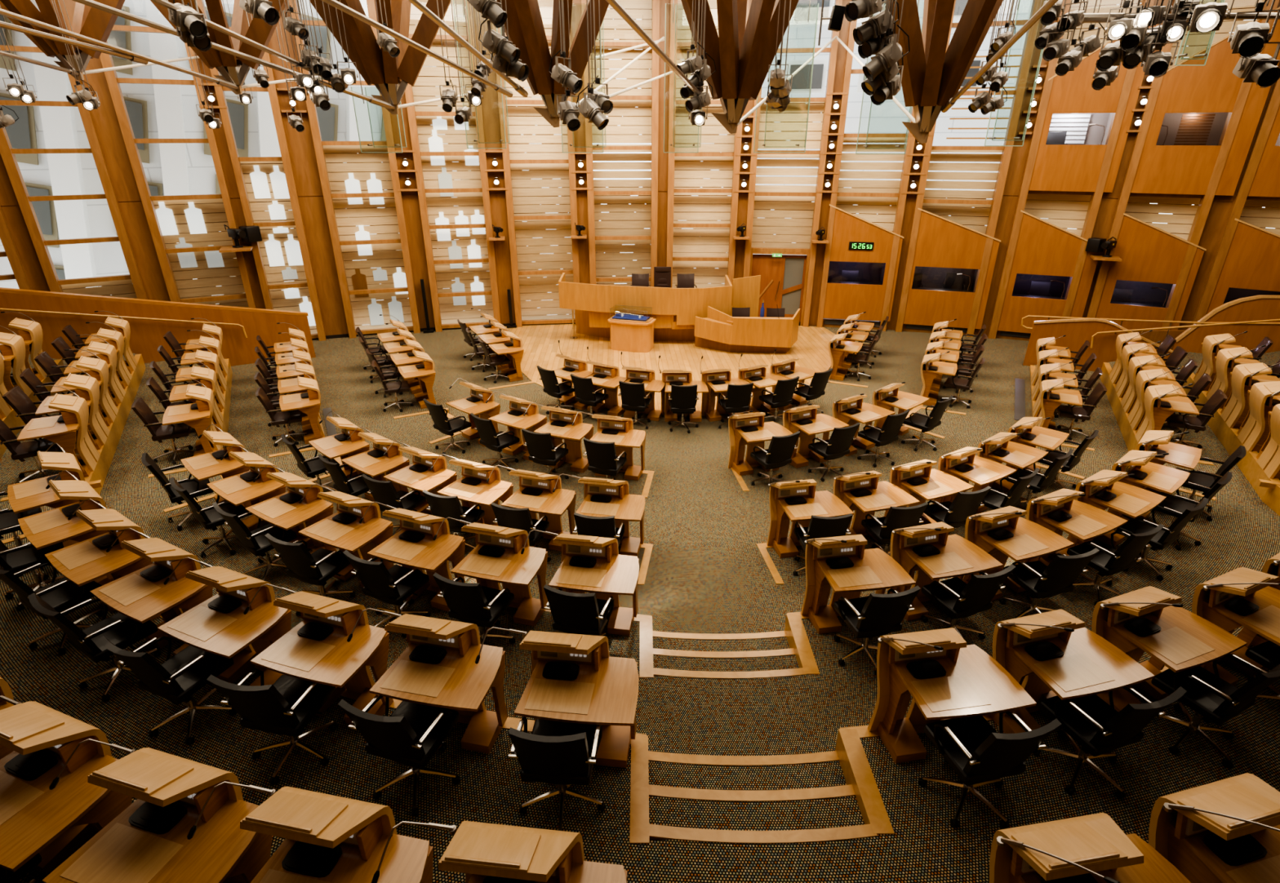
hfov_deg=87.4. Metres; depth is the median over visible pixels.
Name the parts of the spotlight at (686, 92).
hanging rod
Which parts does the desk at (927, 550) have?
leg, panel, control panel, leg, writing panel, panel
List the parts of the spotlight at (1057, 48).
lamp shade, hanging rod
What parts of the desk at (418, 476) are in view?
writing panel, control panel, leg, panel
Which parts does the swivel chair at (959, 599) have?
armrest, seat, backrest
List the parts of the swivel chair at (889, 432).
armrest, seat, backrest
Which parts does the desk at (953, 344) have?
writing panel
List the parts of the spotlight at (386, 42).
hanging rod, lamp shade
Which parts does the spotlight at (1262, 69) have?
lamp shade, hanging rod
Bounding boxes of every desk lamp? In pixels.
[956,273,969,292]
[1049,280,1064,299]
[1088,123,1104,144]
[1151,286,1167,307]
[1161,124,1168,145]
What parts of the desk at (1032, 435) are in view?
panel, control panel, writing panel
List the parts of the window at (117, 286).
slat rail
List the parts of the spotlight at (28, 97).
hanging rod, lamp shade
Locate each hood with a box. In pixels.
[0,334,25,374]
[0,352,4,385]
[0,677,13,705]
[0,701,111,756]
[8,321,43,358]
[36,453,84,480]
[48,397,88,446]
[48,480,106,508]
[63,377,99,421]
[75,359,109,399]
[75,509,145,539]
[86,344,117,382]
[87,747,243,807]
[96,331,124,366]
[104,320,130,351]
[120,537,200,570]
[185,387,213,431]
[185,566,275,601]
[191,368,216,400]
[195,352,218,382]
[199,338,221,365]
[202,326,222,353]
[202,432,245,452]
[228,453,279,472]
[236,231,245,237]
[240,786,396,848]
[266,472,323,499]
[273,591,368,625]
[288,329,306,342]
[289,339,309,353]
[292,351,312,366]
[294,364,316,380]
[297,377,320,417]
[317,491,381,546]
[326,417,364,440]
[357,433,402,473]
[382,511,449,563]
[384,613,480,645]
[389,320,408,331]
[396,329,416,341]
[398,448,447,489]
[404,339,424,352]
[412,351,435,370]
[438,821,584,882]
[448,461,501,503]
[458,382,494,417]
[461,527,529,546]
[480,313,498,328]
[490,321,510,337]
[498,395,538,431]
[501,330,522,347]
[508,471,561,488]
[519,631,609,674]
[541,407,582,442]
[553,535,618,564]
[555,355,587,382]
[577,480,629,500]
[586,361,619,392]
[591,415,633,449]
[622,367,655,395]
[662,371,692,397]
[701,368,731,397]
[728,412,765,446]
[737,364,768,392]
[768,479,817,520]
[769,358,798,389]
[782,404,819,437]
[804,534,867,586]
[828,333,847,363]
[831,395,866,425]
[833,471,881,511]
[836,323,853,334]
[843,314,860,324]
[872,383,904,411]
[876,627,966,696]
[889,459,937,497]
[890,521,954,571]
[920,352,940,386]
[924,341,943,355]
[928,330,946,343]
[932,320,948,333]
[937,446,982,481]
[964,506,1026,554]
[977,432,1017,457]
[992,608,1084,669]
[1008,417,1042,441]
[1025,488,1084,532]
[1035,337,1055,357]
[1036,349,1057,372]
[1038,363,1061,389]
[1040,378,1064,417]
[1075,470,1127,502]
[1091,586,1181,638]
[1101,242,1109,248]
[1111,450,1156,471]
[1115,332,1141,365]
[1121,342,1149,378]
[1128,355,1158,392]
[1135,368,1168,408]
[1135,430,1173,450]
[1143,384,1178,426]
[1191,567,1279,617]
[1202,333,1235,370]
[1215,346,1252,386]
[1231,362,1271,405]
[1248,381,1279,426]
[1262,552,1279,574]
[1270,404,1279,446]
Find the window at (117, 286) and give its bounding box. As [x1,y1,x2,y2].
[0,44,137,298]
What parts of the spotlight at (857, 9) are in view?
lamp shade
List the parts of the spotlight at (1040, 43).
lamp shade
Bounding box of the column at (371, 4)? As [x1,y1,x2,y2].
[366,0,420,333]
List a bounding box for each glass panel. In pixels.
[351,71,406,152]
[453,0,510,148]
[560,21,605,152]
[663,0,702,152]
[753,0,818,152]
[855,0,924,154]
[984,0,1047,146]
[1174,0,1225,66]
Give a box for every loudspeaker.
[420,279,434,333]
[506,288,516,328]
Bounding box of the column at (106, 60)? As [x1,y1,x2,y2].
[99,40,180,302]
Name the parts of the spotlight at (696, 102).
lamp shade, hanging rod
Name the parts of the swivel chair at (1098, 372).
seat, armrest, backrest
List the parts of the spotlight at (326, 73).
hanging rod, lamp shade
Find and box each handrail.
[0,307,247,337]
[1021,315,1279,337]
[1090,319,1279,348]
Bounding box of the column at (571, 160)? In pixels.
[566,32,579,325]
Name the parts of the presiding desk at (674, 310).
panel, support post, panel, panel, panel, panel, panel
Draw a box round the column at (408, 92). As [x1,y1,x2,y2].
[404,84,442,332]
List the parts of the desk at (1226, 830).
panel, control panel, writing panel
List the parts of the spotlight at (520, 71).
hanging rod, lamp shade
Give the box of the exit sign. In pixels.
[772,253,782,257]
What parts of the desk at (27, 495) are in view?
writing panel, panel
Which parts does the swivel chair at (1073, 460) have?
seat, armrest, armrest, backrest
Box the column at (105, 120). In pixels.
[56,0,170,301]
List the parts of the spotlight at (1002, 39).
lamp shade, hanging rod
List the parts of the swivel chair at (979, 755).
armrest, seat, backrest, armrest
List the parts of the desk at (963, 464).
panel, control panel, leg, panel, writing panel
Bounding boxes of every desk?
[0,311,47,381]
[0,325,32,396]
[0,352,13,419]
[0,677,13,759]
[0,695,132,875]
[7,443,84,547]
[17,385,100,477]
[17,470,114,586]
[35,365,110,453]
[42,738,271,882]
[44,498,160,621]
[50,348,118,430]
[63,334,125,408]
[75,321,132,391]
[84,311,137,374]
[89,528,213,655]
[157,557,291,686]
[162,377,220,456]
[169,359,223,431]
[175,343,225,412]
[180,329,226,393]
[180,424,251,507]
[185,318,228,377]
[186,781,433,882]
[206,444,285,531]
[243,583,393,725]
[244,464,337,554]
[273,322,306,353]
[275,332,309,365]
[275,343,312,378]
[277,355,320,425]
[279,369,324,444]
[297,484,393,587]
[308,411,369,478]
[341,426,409,501]
[346,608,507,753]
[359,502,465,611]
[371,821,627,882]
[377,314,408,367]
[382,440,457,514]
[383,323,416,381]
[390,333,424,394]
[397,343,435,408]
[430,453,513,534]
[432,517,547,626]
[445,377,500,447]
[468,307,498,356]
[475,626,639,768]
[478,315,510,370]
[485,391,546,462]
[486,465,576,551]
[488,324,524,382]
[520,529,639,635]
[523,402,593,472]
[552,473,645,556]
[554,340,593,410]
[558,272,760,341]
[571,411,645,480]
[585,346,626,416]
[618,351,665,421]
[657,355,708,422]
[694,306,799,353]
[699,355,755,422]
[727,410,792,475]
[737,354,789,413]
[766,479,853,558]
[769,348,819,411]
[782,404,849,468]
[800,534,915,634]
[828,330,862,381]
[831,393,895,456]
[833,471,919,542]
[836,320,869,368]
[843,311,874,354]
[867,627,1036,763]
[872,382,929,435]
[886,521,1003,621]
[889,459,973,524]
[920,351,957,405]
[921,339,959,391]
[928,328,960,378]
[932,319,962,362]
[937,446,1017,513]
[962,506,1074,601]
[977,432,1048,493]
[982,608,1154,733]
[989,813,1191,882]
[1008,417,1069,472]
[1025,488,1128,565]
[1031,335,1071,386]
[1031,347,1074,400]
[1032,361,1078,420]
[1035,377,1082,429]
[1075,470,1166,546]
[1091,586,1246,711]
[1109,329,1157,384]
[1111,450,1190,530]
[1114,341,1165,398]
[1120,353,1175,413]
[1127,367,1186,430]
[1134,383,1199,442]
[1135,430,1201,493]
[1148,773,1279,882]
[1191,567,1279,686]
[1193,331,1253,391]
[1205,345,1271,408]
[1220,362,1279,428]
[1236,381,1279,452]
[1251,552,1279,646]
[1255,404,1279,479]
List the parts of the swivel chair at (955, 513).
armrest, seat, backrest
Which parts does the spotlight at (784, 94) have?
lamp shade, hanging rod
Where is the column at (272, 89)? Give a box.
[262,46,326,341]
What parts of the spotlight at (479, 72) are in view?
lamp shade, hanging rod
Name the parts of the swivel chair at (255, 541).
backrest, armrest, seat, armrest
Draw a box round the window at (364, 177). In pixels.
[299,19,413,334]
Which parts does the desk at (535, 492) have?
writing panel, leg, control panel, leg, panel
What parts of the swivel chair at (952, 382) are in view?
seat, armrest, armrest, backrest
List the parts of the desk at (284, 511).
writing panel, panel, control panel, leg, leg, panel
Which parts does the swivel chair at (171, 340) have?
backrest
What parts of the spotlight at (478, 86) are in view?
hanging rod, lamp shade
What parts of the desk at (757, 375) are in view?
control panel, leg, writing panel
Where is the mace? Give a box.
[614,310,644,318]
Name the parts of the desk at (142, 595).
writing panel, control panel, panel, leg, panel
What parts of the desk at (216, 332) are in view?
writing panel, leg, leg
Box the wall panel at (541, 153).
[500,0,575,324]
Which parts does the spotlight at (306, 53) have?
hanging rod, lamp shade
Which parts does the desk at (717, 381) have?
leg, panel, control panel, leg, writing panel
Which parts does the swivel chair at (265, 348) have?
backrest, seat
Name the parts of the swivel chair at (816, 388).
armrest, seat, backrest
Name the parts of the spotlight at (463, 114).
hanging rod, lamp shade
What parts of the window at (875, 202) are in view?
slat rail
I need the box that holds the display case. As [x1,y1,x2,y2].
[609,305,652,321]
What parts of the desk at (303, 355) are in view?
writing panel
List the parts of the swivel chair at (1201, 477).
seat, armrest, armrest, backrest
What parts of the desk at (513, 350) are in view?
writing panel, panel, leg, panel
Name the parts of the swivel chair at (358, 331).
backrest, armrest, seat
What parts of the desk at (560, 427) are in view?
writing panel, leg, control panel, leg, panel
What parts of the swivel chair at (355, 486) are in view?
backrest, armrest, seat, armrest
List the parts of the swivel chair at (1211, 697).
seat, armrest, armrest, backrest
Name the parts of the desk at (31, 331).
panel, leg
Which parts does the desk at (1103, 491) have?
panel, control panel, panel, writing panel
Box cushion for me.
[612,314,649,320]
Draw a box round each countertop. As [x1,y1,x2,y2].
[726,316,792,323]
[826,280,882,284]
[911,287,973,292]
[1012,293,1064,299]
[1110,301,1165,307]
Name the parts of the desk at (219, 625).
writing panel, control panel, leg, leg, panel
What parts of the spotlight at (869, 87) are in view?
lamp shade, hanging rod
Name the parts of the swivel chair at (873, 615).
armrest, seat, backrest, armrest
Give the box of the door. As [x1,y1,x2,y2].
[749,251,809,325]
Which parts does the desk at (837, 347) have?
panel, panel, writing panel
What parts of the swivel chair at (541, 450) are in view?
backrest, seat, armrest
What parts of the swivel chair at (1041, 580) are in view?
armrest, seat, backrest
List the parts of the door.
handle, pane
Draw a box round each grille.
[823,320,879,326]
[905,324,967,332]
[1000,330,1031,337]
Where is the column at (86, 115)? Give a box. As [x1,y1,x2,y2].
[54,0,147,299]
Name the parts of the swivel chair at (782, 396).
armrest, seat, backrest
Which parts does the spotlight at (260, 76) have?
lamp shade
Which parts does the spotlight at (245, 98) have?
hanging rod, lamp shade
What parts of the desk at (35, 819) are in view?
writing panel, control panel, panel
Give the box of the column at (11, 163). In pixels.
[0,114,63,293]
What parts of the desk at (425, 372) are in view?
writing panel, panel, panel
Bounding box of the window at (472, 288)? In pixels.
[408,0,493,328]
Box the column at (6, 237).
[0,205,31,289]
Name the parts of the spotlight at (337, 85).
hanging rod, lamp shade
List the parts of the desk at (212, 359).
writing panel, panel, leg, leg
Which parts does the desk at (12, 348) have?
panel, leg, leg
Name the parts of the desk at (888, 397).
leg, panel, control panel, panel, writing panel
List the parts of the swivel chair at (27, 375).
backrest, armrest, armrest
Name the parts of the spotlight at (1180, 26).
lamp shade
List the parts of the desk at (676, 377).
leg, panel, control panel, writing panel, leg, panel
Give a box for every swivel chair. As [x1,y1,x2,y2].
[0,418,58,483]
[0,491,42,549]
[0,524,64,611]
[0,562,104,655]
[1,386,61,424]
[19,368,75,401]
[27,593,160,702]
[34,351,99,400]
[50,337,79,374]
[62,324,92,374]
[97,635,236,745]
[131,397,194,464]
[141,452,213,531]
[146,377,195,438]
[149,360,197,401]
[157,345,200,382]
[163,331,194,382]
[168,476,248,557]
[206,670,338,785]
[212,502,297,581]
[253,372,293,427]
[254,346,293,395]
[254,358,286,395]
[255,386,307,446]
[256,335,284,378]
[264,533,355,615]
[280,434,339,491]
[317,453,375,512]
[337,695,460,817]
[342,550,431,638]
[355,327,389,372]
[358,337,396,382]
[361,474,426,535]
[365,348,402,397]
[371,360,413,412]
[422,398,471,455]
[422,489,484,548]
[432,572,515,644]
[457,319,485,360]
[466,327,496,372]
[470,413,519,471]
[477,337,511,383]
[491,502,551,562]
[508,716,605,831]
[521,428,568,479]
[537,365,574,414]
[543,584,613,657]
[570,373,608,419]
[573,512,624,546]
[582,438,626,479]
[617,381,651,429]
[630,273,650,286]
[653,266,671,288]
[667,384,698,433]
[675,273,697,288]
[718,382,753,428]
[732,307,750,316]
[750,431,799,489]
[759,376,799,422]
[766,307,785,317]
[792,513,853,575]
[793,368,832,413]
[808,422,859,481]
[833,585,920,676]
[839,270,859,282]
[844,335,878,381]
[854,325,882,368]
[857,409,909,467]
[860,315,888,357]
[861,502,928,555]
[901,395,953,451]
[911,273,923,287]
[917,711,1061,828]
[921,564,1015,645]
[923,486,991,538]
[940,357,985,408]
[942,271,964,289]
[942,345,984,393]
[951,333,987,379]
[952,324,986,366]
[979,467,1039,513]
[999,547,1099,618]
[1006,448,1073,504]
[1027,280,1051,296]
[1032,686,1186,799]
[1037,429,1098,488]
[1045,131,1067,144]
[1053,382,1106,440]
[1054,367,1102,422]
[1059,340,1089,387]
[1064,352,1096,388]
[1066,524,1164,605]
[1111,288,1133,302]
[1115,497,1208,580]
[1151,653,1279,768]
[1153,471,1231,551]
[1154,334,1176,358]
[1161,346,1188,373]
[1164,373,1211,433]
[1165,389,1227,448]
[1171,358,1198,413]
[1175,445,1246,521]
[1244,337,1273,360]
[1244,640,1279,701]
[1266,360,1279,378]
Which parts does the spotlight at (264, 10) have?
lamp shade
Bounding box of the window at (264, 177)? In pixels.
[222,26,318,338]
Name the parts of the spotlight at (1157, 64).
lamp shade, hanging rod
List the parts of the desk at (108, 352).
writing panel, panel, leg, leg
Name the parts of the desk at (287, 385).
writing panel, panel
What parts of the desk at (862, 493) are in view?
panel, control panel, leg, writing panel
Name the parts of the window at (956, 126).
pane, pane, pane, pane, pane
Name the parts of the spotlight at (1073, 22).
lamp shade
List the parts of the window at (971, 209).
slat rail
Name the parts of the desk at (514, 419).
writing panel, panel, leg, control panel, leg, panel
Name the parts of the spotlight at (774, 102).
hanging rod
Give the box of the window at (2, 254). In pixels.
[0,251,15,280]
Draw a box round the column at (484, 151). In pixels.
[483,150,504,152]
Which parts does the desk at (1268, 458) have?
panel, leg, leg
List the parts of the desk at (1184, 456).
panel, writing panel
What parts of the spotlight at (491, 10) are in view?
lamp shade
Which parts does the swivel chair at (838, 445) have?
armrest, seat, backrest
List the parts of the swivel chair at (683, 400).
seat, backrest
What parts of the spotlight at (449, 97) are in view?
hanging rod, lamp shade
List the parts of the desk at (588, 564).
leg, writing panel, control panel, leg, panel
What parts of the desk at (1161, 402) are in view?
leg, leg, panel, writing panel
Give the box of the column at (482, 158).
[464,0,500,323]
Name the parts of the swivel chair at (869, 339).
seat, backrest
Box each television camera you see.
[223,224,262,248]
[492,224,502,237]
[574,222,585,235]
[737,223,746,236]
[815,226,825,240]
[1084,236,1116,257]
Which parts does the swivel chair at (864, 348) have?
seat, backrest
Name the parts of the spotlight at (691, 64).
lamp shade, hanging rod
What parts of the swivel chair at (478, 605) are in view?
armrest, backrest, seat, armrest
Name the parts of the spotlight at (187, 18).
lamp shade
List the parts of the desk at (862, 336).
panel, writing panel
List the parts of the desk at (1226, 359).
panel, leg, leg, panel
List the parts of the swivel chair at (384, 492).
backrest, seat, armrest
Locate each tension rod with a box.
[0,8,239,90]
[0,21,148,64]
[0,50,79,75]
[71,0,395,110]
[150,0,347,88]
[320,0,513,97]
[407,0,528,97]
[605,0,709,106]
[941,0,1058,112]
[1079,12,1279,22]
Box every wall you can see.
[0,292,315,366]
[1022,320,1171,371]
[1132,329,1184,350]
[1173,297,1279,353]
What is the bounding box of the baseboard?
[311,322,800,340]
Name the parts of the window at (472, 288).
bottle panel, bottle panel, bottle panel, bottle panel, bottle panel, bottle panel, bottle panel, bottle panel, bottle panel, bottle panel, bottle panel, bottle panel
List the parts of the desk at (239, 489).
writing panel, panel, control panel, panel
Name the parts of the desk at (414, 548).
writing panel, control panel, leg, leg, panel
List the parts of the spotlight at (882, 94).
lamp shade, hanging rod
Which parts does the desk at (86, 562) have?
writing panel, control panel, panel, panel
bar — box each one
[82,56,199,74]
[241,72,336,88]
[398,93,467,108]
[577,36,664,106]
[593,39,664,59]
[608,71,672,98]
[737,35,836,126]
[835,35,915,123]
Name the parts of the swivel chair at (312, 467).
backrest, armrest, armrest, seat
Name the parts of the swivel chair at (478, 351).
backrest, seat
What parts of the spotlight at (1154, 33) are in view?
lamp shade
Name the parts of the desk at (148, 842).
writing panel, control panel, leg, panel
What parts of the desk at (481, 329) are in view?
writing panel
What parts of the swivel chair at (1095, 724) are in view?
armrest, seat, backrest, armrest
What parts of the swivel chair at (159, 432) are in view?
backrest, armrest, seat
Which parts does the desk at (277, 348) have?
writing panel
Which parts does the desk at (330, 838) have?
writing panel, control panel, panel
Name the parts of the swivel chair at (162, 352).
backrest, armrest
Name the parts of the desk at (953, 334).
writing panel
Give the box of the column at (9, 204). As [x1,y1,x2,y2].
[0,153,50,291]
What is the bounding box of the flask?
[760,299,764,317]
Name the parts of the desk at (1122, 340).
leg, leg, writing panel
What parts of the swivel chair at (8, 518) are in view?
armrest, seat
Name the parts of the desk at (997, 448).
panel, control panel, panel, writing panel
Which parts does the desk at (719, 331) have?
panel, panel, panel, panel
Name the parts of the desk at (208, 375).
writing panel, panel, leg, leg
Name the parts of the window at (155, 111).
pane, pane, pane, pane, pane, pane, pane, pane, pane, pane, pane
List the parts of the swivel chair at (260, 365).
backrest, seat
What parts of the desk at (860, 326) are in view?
writing panel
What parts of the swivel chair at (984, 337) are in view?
seat, armrest, armrest, backrest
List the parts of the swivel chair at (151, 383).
backrest, seat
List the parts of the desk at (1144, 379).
leg, leg, writing panel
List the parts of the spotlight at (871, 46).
lamp shade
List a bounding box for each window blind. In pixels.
[1048,114,1090,143]
[1173,113,1215,145]
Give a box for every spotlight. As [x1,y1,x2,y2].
[0,5,36,103]
[0,33,26,97]
[0,105,18,128]
[51,0,95,105]
[57,0,100,111]
[165,0,208,39]
[175,0,212,51]
[186,44,214,123]
[195,53,222,128]
[207,92,215,102]
[222,0,253,104]
[239,0,279,25]
[245,11,269,88]
[275,21,304,132]
[278,0,308,102]
[282,0,308,39]
[288,0,314,87]
[288,97,296,106]
[296,0,324,93]
[297,0,323,74]
[299,0,330,111]
[309,0,333,80]
[321,0,345,93]
[335,0,358,85]
[376,0,399,57]
[402,158,408,166]
[404,177,411,186]
[436,0,457,112]
[450,0,472,124]
[463,0,483,106]
[466,0,507,28]
[471,4,488,97]
[473,12,493,76]
[478,0,520,65]
[490,0,528,81]
[492,158,497,166]
[493,177,499,185]
[548,0,582,93]
[556,0,580,131]
[576,0,608,130]
[577,160,583,167]
[578,176,584,184]
[586,0,613,114]
[675,0,706,75]
[680,0,703,99]
[684,0,713,112]
[688,0,707,126]
[688,0,715,86]
[741,179,746,186]
[742,142,749,150]
[742,160,747,168]
[744,124,750,132]
[765,40,787,111]
[767,0,788,97]
[777,0,792,106]
[824,179,831,187]
[826,160,832,168]
[828,140,835,148]
[831,121,836,129]
[832,101,839,109]
[844,0,884,22]
[853,0,898,45]
[857,0,895,58]
[861,0,902,95]
[862,0,910,80]
[870,0,903,105]
[910,180,916,188]
[912,160,919,169]
[915,142,922,150]
[968,3,1002,112]
[975,0,1004,85]
[980,0,1017,115]
[986,0,1008,62]
[989,0,1017,91]
[990,0,1015,53]
[1025,119,1032,128]
[1030,97,1037,106]
[1034,8,1064,49]
[1035,74,1042,83]
[1039,0,1065,26]
[1042,0,1072,61]
[1054,0,1088,75]
[1056,0,1088,31]
[1068,0,1105,57]
[1091,0,1126,90]
[1095,0,1132,71]
[1104,0,1142,41]
[1119,0,1155,51]
[1122,0,1160,69]
[1133,0,1169,26]
[1133,116,1142,125]
[1139,95,1147,105]
[1140,0,1180,78]
[1145,0,1169,52]
[1146,75,1153,82]
[1157,0,1195,42]
[1169,0,1203,26]
[1186,0,1234,34]
[1227,0,1279,58]
[1232,0,1279,88]
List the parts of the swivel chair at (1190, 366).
backrest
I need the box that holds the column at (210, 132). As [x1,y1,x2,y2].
[184,42,256,308]
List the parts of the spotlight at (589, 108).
hanging rod, lamp shade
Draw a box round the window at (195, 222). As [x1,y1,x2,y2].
[111,25,248,307]
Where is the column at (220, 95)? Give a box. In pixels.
[196,0,273,309]
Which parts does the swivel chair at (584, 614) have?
backrest, seat, armrest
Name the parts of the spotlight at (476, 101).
hanging rod, lamp shade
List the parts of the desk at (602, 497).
writing panel, control panel, leg, panel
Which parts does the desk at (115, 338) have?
writing panel, panel, leg, leg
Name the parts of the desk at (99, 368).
writing panel, panel, leg, leg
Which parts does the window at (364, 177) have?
bottle panel, bottle panel, bottle panel, slat rail, bottle panel, bottle panel, bottle panel, bottle panel, bottle panel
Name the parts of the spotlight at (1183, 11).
lamp shade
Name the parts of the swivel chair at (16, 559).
armrest, backrest, armrest, seat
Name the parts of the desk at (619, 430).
writing panel, control panel, leg, panel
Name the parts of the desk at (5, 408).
leg, leg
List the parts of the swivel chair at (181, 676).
backrest, armrest, seat, armrest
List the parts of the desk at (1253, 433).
panel, leg, leg, panel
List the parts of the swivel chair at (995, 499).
armrest, seat, armrest, backrest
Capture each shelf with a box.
[218,244,253,253]
[488,235,505,240]
[570,234,586,239]
[704,317,731,324]
[733,235,749,239]
[810,239,828,243]
[1089,254,1122,262]
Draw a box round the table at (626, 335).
[607,315,656,352]
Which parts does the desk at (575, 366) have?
writing panel, leg, control panel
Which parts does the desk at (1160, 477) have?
panel, control panel, writing panel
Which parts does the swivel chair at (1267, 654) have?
seat, armrest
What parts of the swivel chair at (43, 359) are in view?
backrest, armrest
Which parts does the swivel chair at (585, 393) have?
backrest, seat, armrest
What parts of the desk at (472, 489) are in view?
writing panel, panel, leg, control panel, leg, panel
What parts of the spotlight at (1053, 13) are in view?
lamp shade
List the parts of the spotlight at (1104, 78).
lamp shade, hanging rod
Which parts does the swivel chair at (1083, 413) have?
seat, armrest, backrest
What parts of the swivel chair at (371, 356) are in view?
backrest, armrest, armrest, seat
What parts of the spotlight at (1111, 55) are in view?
lamp shade, hanging rod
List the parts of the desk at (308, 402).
writing panel, panel, leg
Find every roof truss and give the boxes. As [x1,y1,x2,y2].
[0,0,124,80]
[151,0,287,94]
[310,0,450,115]
[497,0,608,127]
[680,0,799,133]
[888,0,1003,143]
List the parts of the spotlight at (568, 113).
hanging rod, lamp shade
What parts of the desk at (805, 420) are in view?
panel, leg, control panel, leg, writing panel, panel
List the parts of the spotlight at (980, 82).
lamp shade, hanging rod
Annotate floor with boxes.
[0,351,1279,882]
[9,354,59,882]
[99,351,1279,755]
[227,361,1128,634]
[311,342,1032,545]
[312,324,1028,471]
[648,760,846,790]
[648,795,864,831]
[653,636,789,651]
[653,654,799,671]
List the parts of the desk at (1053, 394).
leg, leg, panel, writing panel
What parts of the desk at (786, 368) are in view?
control panel, writing panel, panel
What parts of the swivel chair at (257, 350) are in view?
backrest, seat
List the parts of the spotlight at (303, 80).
hanging rod, lamp shade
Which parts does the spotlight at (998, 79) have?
lamp shade, hanging rod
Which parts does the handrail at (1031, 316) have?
rail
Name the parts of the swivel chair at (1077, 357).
backrest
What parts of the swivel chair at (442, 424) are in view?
backrest, seat, armrest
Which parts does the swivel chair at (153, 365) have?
backrest, armrest, seat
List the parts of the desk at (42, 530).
writing panel, panel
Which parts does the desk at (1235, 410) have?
panel, leg, leg, panel, writing panel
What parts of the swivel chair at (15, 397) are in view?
backrest, armrest, seat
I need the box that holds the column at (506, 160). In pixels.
[492,23,522,327]
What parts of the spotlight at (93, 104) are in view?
hanging rod, lamp shade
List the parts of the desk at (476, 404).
writing panel, panel, control panel, leg, panel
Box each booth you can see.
[822,203,903,321]
[902,208,1000,328]
[997,210,1100,333]
[1028,23,1158,192]
[1094,213,1206,330]
[1130,7,1279,195]
[1205,217,1279,315]
[1247,104,1279,197]
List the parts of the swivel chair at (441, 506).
backrest, seat, armrest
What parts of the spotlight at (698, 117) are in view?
lamp shade, hanging rod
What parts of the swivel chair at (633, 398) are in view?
backrest, seat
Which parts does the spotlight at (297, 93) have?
hanging rod, lamp shade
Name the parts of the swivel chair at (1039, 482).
seat, armrest, armrest, backrest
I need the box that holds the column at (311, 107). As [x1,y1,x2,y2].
[288,0,356,338]
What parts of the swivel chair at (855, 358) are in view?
seat, armrest, backrest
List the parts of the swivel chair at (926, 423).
armrest, seat, armrest, backrest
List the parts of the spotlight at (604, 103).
hanging rod, lamp shade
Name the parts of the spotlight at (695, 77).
lamp shade, hanging rod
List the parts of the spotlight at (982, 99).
lamp shade, hanging rod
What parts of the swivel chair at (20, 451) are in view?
backrest, armrest, armrest, seat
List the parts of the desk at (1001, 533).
leg, panel, control panel, leg, writing panel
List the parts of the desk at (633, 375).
writing panel, control panel, leg, panel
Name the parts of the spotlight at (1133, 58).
lamp shade, hanging rod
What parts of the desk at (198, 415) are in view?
writing panel, panel, leg, leg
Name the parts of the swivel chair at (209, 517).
backrest, armrest, armrest, seat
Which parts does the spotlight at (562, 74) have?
hanging rod, lamp shade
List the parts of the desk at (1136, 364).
leg, leg, writing panel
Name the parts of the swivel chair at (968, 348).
seat, backrest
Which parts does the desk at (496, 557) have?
panel, writing panel, leg, control panel, leg, panel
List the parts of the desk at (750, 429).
leg, panel, control panel, leg, writing panel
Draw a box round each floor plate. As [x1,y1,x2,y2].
[322,407,337,436]
[1014,377,1025,420]
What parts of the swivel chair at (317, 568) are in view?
armrest, backrest, seat, armrest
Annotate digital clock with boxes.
[848,241,874,250]
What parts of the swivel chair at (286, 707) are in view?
armrest, backrest, seat, armrest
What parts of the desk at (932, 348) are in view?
writing panel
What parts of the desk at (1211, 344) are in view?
panel, leg, leg, panel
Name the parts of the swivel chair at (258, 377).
backrest, seat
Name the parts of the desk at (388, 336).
writing panel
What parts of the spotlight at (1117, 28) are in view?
lamp shade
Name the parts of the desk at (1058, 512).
panel, leg, control panel, panel, writing panel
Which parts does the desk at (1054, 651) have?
panel, control panel, leg, writing panel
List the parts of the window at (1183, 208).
frame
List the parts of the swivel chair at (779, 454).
armrest, seat, backrest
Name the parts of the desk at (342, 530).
writing panel, control panel, leg, leg, panel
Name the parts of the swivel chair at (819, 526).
seat, armrest, backrest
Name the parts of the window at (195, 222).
bottle panel, bottle panel, bottle panel, slat rail, bottle panel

